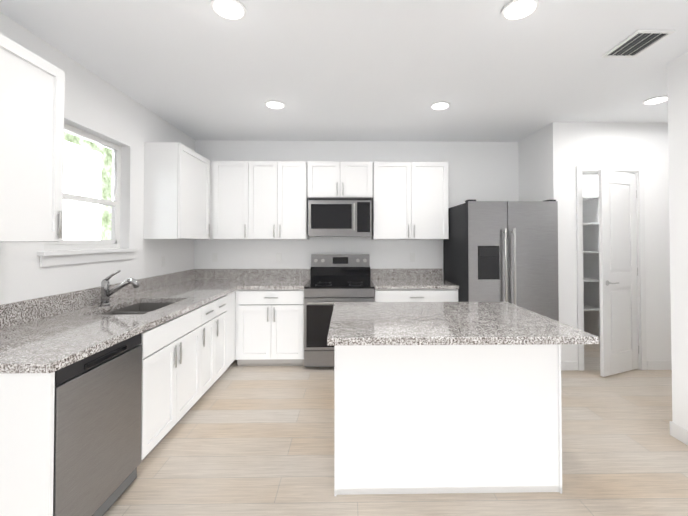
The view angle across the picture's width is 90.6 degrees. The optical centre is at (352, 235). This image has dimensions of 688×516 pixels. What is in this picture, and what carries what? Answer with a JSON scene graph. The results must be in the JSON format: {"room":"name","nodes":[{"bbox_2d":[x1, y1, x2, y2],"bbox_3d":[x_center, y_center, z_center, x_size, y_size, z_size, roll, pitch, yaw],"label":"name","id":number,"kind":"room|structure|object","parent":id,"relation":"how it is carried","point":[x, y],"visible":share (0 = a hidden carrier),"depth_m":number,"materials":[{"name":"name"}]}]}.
{"room":"kitchen","nodes":[
{"label":"kitchen","id":0,"kind":"room"},
{"bbox_2d":[0,12,194,304],"bbox_3d":[-2.083,0.065,0.690,0.160,2.740,8.200,0,-1,-1],"label":"wall","id":1,"kind":"structure","parent":0,"point":[96,105],"depth_m":2.81,"materials":[{"name":"white paint"}]},
{"bbox_2d":[0,33,64,241],"bbox_3d":[-1.833,-0.462,1.742,0.369,0.995,0.460,0,-1,-1],"label":"upper cabinet","id":2,"kind":"object","parent":1,"relation":"attached to","point":[32,89],"visible":1,"depth_m":1.78,"materials":[{"name":"white wood"}]},
{"bbox_2d":[37,123,137,266],"bbox_3d":[-2.080,-0.307,2.686,0.180,1.035,0.980,0,-1,-1],"label":"window","id":3,"kind":"structure","parent":1,"relation":"in","point":[91,194],"depth_m":2.75,"materials":[{"name":"white plastic"}]},
{"bbox_2d":[143,142,209,238],"bbox_3d":[-1.868,-0.431,3.900,0.369,0.950,1.118,0,-1,-1],"label":"upper cabinet","id":4,"kind":"object","parent":1,"relation":"attached to","point":[176,190],"visible":0.98,"depth_m":3.35,"materials":[{"name":"white wood"}]},
{"bbox_2d":[0,0,687,141],"bbox_3d":[1.117,-1.350,1.063,6.850,0.100,8.800,0,-1,-1],"label":"ceiling","id":5,"kind":"structure","parent":0,"point":[357,70],"depth_m":2.52,"materials":[{"name":"white paint"}]},
{"bbox_2d":[211,0,245,20],"bbox_3d":[-0.697,-1.279,1.923,0.190,0.012,0.190,0,-1,-1],"label":"recessed light","id":6,"kind":"object","parent":5,"relation":"in","point":[234,10],"visible":0.94,"depth_m":1.92,"materials":[{"name":"white plastic"}]},
{"bbox_2d":[265,100,284,108],"bbox_3d":[-0.744,-1.258,3.282,0.190,0.012,0.190,0,-1,-1],"label":"recessed light","id":7,"kind":"object","parent":5,"relation":"in","point":[274,104],"visible":0.98,"depth_m":3.26,"materials":[{"name":"white plastic"}]},
{"bbox_2d":[430,101,449,109],"bbox_3d":[0.856,-1.257,3.308,0.190,0.012,0.190,0,-1,-1],"label":"recessed light","id":8,"kind":"object","parent":5,"relation":"in","point":[441,105],"visible":1,"depth_m":3.28,"materials":[{"name":"white plastic"}]},
{"bbox_2d":[502,0,538,20],"bbox_3d":[0.948,-1.279,1.925,0.190,0.012,0.190,0,-1,-1],"label":"recessed light","id":9,"kind":"object","parent":5,"relation":"in","point":[513,10],"visible":0.94,"depth_m":1.92,"materials":[{"name":"white plastic"}]},
{"bbox_2d":[602,29,674,57],"bbox_3d":[1.895,-1.273,2.273,0.235,0.012,0.304,0,-1,-1],"label":"ceiling vent","id":10,"kind":"object","parent":5,"relation":"in","point":[637,43],"visible":0.98,"depth_m":2.26,"materials":[{"name":"white plastic"}]},
{"bbox_2d":[643,96,667,104],"bbox_3d":[2.838,-1.259,3.180,0.190,0.012,0.190,0,-1,-1],"label":"recessed light","id":11,"kind":"object","parent":5,"relation":"in","point":[655,100],"visible":0.94,"depth_m":3.17,"materials":[{"name":"white plastic"}]},
{"bbox_2d":[194,140,518,278],"bbox_3d":[0.135,0.124,4.545,4.400,2.740,0.120,0,-1,-1],"label":"wall","id":12,"kind":"structure","parent":0,"point":[483,171],"depth_m":4.49,"materials":[{"name":"white paint"}]},
{"bbox_2d":[210,161,253,238],"bbox_3d":[-1.465,-0.425,4.291,0.526,0.950,0.350,0,-1,-1],"label":"upper cabinet","id":13,"kind":"object","parent":12,"relation":"attached to","point":[231,182],"depth_m":4.13,"materials":[{"name":"white wood"}]},
{"bbox_2d":[254,161,309,238],"bbox_3d":[-0.938,-0.425,4.299,0.763,0.950,0.350,0,-1,-1],"label":"upper cabinet","id":14,"kind":"object","parent":12,"relation":"attached to","point":[258,199],"depth_m":4.14,"materials":[{"name":"white wood"}]},
{"bbox_2d":[306,161,373,196],"bbox_3d":[-0.151,-0.679,4.316,0.800,0.440,0.350,0,-1,-1],"label":"upper cabinet","id":15,"kind":"object","parent":12,"relation":"attached to","point":[323,178],"depth_m":4.15,"materials":[{"name":"white wood"}]},
{"bbox_2d":[308,197,371,236],"bbox_3d":[-0.150,-0.220,4.253,0.760,0.470,0.462,0,-1,-1],"label":"microwave","id":16,"kind":"object","parent":15,"relation":"attached to","point":[339,216],"visible":1,"depth_m":4.06,"materials":[{"name":"grey metal"}]},
{"bbox_2d":[371,162,448,238],"bbox_3d":[0.717,-0.424,4.326,0.925,0.950,0.350,0,-1,-1],"label":"upper cabinet","id":17,"kind":"object","parent":12,"relation":"attached to","point":[410,199],"depth_m":4.16,"materials":[{"name":"white wood"}]},
{"bbox_2d":[103,342,687,515],"bbox_3d":[1.117,1.490,1.019,6.850,0.100,8.800,0,-1,-1],"label":"floor","id":18,"kind":"structure","parent":0,"point":[247,441],"depth_m":2.21,"materials":[{"name":"brown wood"}]},
{"bbox_2d":[53,333,141,515],"bbox_3d":[-1.600,1.012,1.718,0.720,0.877,0.600,0,-1,-1],"label":"dishwasher","id":19,"kind":"object","parent":18,"relation":"on","point":[97,428],"visible":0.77,"depth_m":1.66,"materials":[{"name":"grey metal"}]},
{"bbox_2d":[4,303,207,485],"bbox_3d":[-1.644,1.023,2.462,0.770,0.880,0.879,0,-1,-1],"label":"base cabinet","id":20,"kind":"object","parent":18,"relation":"on","point":[188,360],"depth_m":2.09,"materials":[{"name":"white wood"}]},
{"bbox_2d":[0,269,243,372],"bbox_3d":[-1.647,0.596,2.918,0.780,0.363,3.058,0,-1,-1],"label":"countertop","id":21,"kind":"structure","parent":20,"relation":"on","point":[50,334],"depth_m":2.17,"materials":[{"name":"stone"}]},
{"bbox_2d":[99,270,139,305],"bbox_3d":[-1.821,0.408,2.669,0.299,0.273,0.072,0,-1,-1],"label":"faucet","id":22,"kind":"object","parent":21,"relation":"on","point":[106,292],"visible":1,"depth_m":2.65,"materials":[{"name":"silver metal"}]},
{"bbox_2d":[208,298,219,389],"bbox_3d":[-1.653,1.031,2.992,0.770,0.880,0.418,0,-1,-1],"label":"base cabinet","id":23,"kind":"object","parent":18,"relation":"on","point":[213,306],"depth_m":3.12,"materials":[{"name":"white wood"}]},
{"bbox_2d":[220,294,227,376],"bbox_3d":[-1.657,1.035,3.272,0.770,0.880,0.378,0,-1,-1],"label":"base cabinet","id":24,"kind":"object","parent":18,"relation":"on","point":[224,299],"depth_m":3.41,"materials":[{"name":"white wood"}]},
{"bbox_2d":[228,290,235,367],"bbox_3d":[-1.668,1.045,3.921,0.770,0.880,1.037,0,-1,-1],"label":"base cabinet","id":25,"kind":"object","parent":18,"relation":"on","point":[231,296],"depth_m":3.67,"materials":[{"name":"white wood"}]},
{"bbox_2d":[235,290,304,365],"bbox_3d":[-0.923,1.048,4.103,0.764,0.879,0.699,0,-1,-1],"label":"base cabinet","id":26,"kind":"object","parent":18,"relation":"on","point":[269,327],"visible":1,"depth_m":3.78,"materials":[{"name":"white wood"}]},
{"bbox_2d":[240,269,310,289],"bbox_3d":[-0.907,0.520,4.116,0.739,0.175,0.688,0,-1,-1],"label":"countertop","id":27,"kind":"structure","parent":26,"relation":"on","point":[251,279],"depth_m":4.41,"materials":[{"name":"stone"}]},
{"bbox_2d":[304,254,374,366],"bbox_3d":[-0.147,0.850,4.066,0.776,1.215,0.766,0,-1,-1],"label":"range","id":28,"kind":"object","parent":18,"relation":"on","point":[340,277],"visible":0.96,"depth_m":3.75,"materials":[{"name":"grey metal"}]},
{"bbox_2d":[374,289,457,301],"bbox_3d":[0.716,1.048,4.129,0.942,0.879,0.699,0,-1,-1],"label":"base cabinet","id":29,"kind":"object","parent":18,"relation":"on","point":[415,295],"visible":0.27,"depth_m":3.81,"materials":[{"name":"white wood"}]},
{"bbox_2d":[370,269,458,288],"bbox_3d":[0.716,0.521,4.143,0.950,0.175,0.688,0,-1,-1],"label":"countertop","id":30,"kind":"structure","parent":29,"relation":"on","point":[406,279],"depth_m":4.41,"materials":[{"name":"stone"}]},
{"bbox_2d":[334,344,561,495],"bbox_3d":[0.534,1.021,2.350,1.282,0.879,0.877,0,-1,-1],"label":"kitchen island","id":31,"kind":"object","parent":18,"relation":"on","point":[424,419],"visible":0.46,"depth_m":1.92,"materials":[{"name":"white wood"}]},
{"bbox_2d":[327,302,598,345],"bbox_3d":[0.574,0.559,2.286,1.425,0.040,1.029,0,-1,-1],"label":"island countertop","id":32,"kind":"structure","parent":31,"relation":"on","point":[429,323],"depth_m":2.02,"materials":[{"name":"stone"}]},
{"bbox_2d":[443,200,558,320],"bbox_3d":[1.672,0.549,3.965,0.945,1.833,0.977,0,-1,-1],"label":"refrigerator","id":33,"kind":"object","parent":18,"relation":"on","point":[500,251],"visible":0.62,"depth_m":3.55,"materials":[{"name":"grey metal"}]},
{"bbox_2d":[518,122,565,360],"bbox_3d":[2.276,0.124,4.510,0.120,2.740,1.500,0,-1,-1],"label":"wall","id":34,"kind":"structure","parent":0,"point":[541,163],"depth_m":3.84,"materials":[{"name":"white paint"}]},
{"bbox_2d":[582,175,599,341],"bbox_3d":[3.535,0.125,4.590,0.100,2.740,1.380,0,-1,-1],"label":"wall","id":35,"kind":"structure","parent":0,"point":[591,260],"depth_m":4.94,"materials":[{"name":"white paint"}]},
{"bbox_2d":[583,196,597,200],"bbox_3d":[3.054,-0.529,4.955,0.840,0.020,0.445,0,-1,-1],"label":"shelf","id":36,"kind":"object","parent":35,"relation":"attached to","point":[585,198],"visible":0.04,"depth_m":4.73,"materials":[{"name":"white wood"}]},
{"bbox_2d":[583,277,598,281],"bbox_3d":[3.054,0.640,4.937,0.840,0.020,0.445,0,-1,-1],"label":"shelf","id":37,"kind":"object","parent":35,"relation":"attached to","point":[589,280],"visible":0.04,"depth_m":4.71,"materials":[{"name":"white wood"}]},
{"bbox_2d":[583,251,598,252],"bbox_3d":[3.054,0.240,4.943,0.840,0.020,0.445,0,-1,-1],"label":"shelf","id":38,"kind":"object","parent":35,"relation":"attached to","point":[590,251],"visible":0.04,"depth_m":4.71,"materials":[{"name":"white wood"}]},
{"bbox_2d":[583,223,598,225],"bbox_3d":[3.054,-0.160,4.950,0.840,0.020,0.445,0,-1,-1],"label":"shelf","id":39,"kind":"object","parent":35,"relation":"attached to","point":[590,224],"visible":0.04,"depth_m":4.72,"materials":[{"name":"white wood"}]},
{"bbox_2d":[584,304,599,310],"bbox_3d":[3.054,1.040,4.931,0.840,0.020,0.445,0,-1,-1],"label":"shelf","id":40,"kind":"object","parent":35,"relation":"attached to","point":[588,308],"visible":0.04,"depth_m":4.73,"materials":[{"name":"white wood"}]},
{"bbox_2d":[564,122,671,369],"bbox_3d":[3.322,0.113,3.837,1.950,2.740,0.120,0,-1,-1],"label":"wall","id":41,"kind":"structure","parent":0,"point":[645,145],"depth_m":3.78,"materials":[{"name":"white paint"}]},
{"bbox_2d":[576,166,646,370],"bbox_3d":[2.857,0.358,3.818,0.760,2.250,0.135,0,-1,-1],"label":"door frame","id":42,"kind":"structure","parent":41,"relation":"attached to","point":[638,171],"depth_m":3.76,"materials":[{"name":"white wood"}]},
{"bbox_2d":[598,170,638,376],"bbox_3d":[2.889,0.392,3.647,0.609,2.153,0.093,0,-1,-23],"label":"pantry door","id":43,"kind":"structure","parent":41,"relation":"in","point":[618,275],"depth_m":3.64,"materials":[{"name":"white wood"}]},
{"bbox_2d":[647,361,671,369],"bbox_3d":[3.770,1.432,3.757,1.055,0.100,0.010,0,-1,-1],"label":"baseboard","id":44,"kind":"structure","parent":41,"relation":"attached to","point":[651,365],"depth_m":3.75,"materials":[{"name":"white wood"}]},
{"bbox_2d":[667,52,687,430],"bbox_3d":[2.456,0.048,-0.415,0.140,2.740,5.845,0,-1,-1],"label":"wall","id":45,"kind":"structure","parent":0,"point":[677,74],"depth_m":2.40,"materials":[{"name":"white paint"}]},
{"bbox_2d":[669,421,687,444],"bbox_3d":[2.377,1.369,-0.330,0.010,0.100,5.657,0,-1,-1],"label":"baseboard","id":46,"kind":"structure","parent":45,"relation":"attached to","point":[679,433],"depth_m":2.42,"materials":[{"name":"white wood"}]}
]}

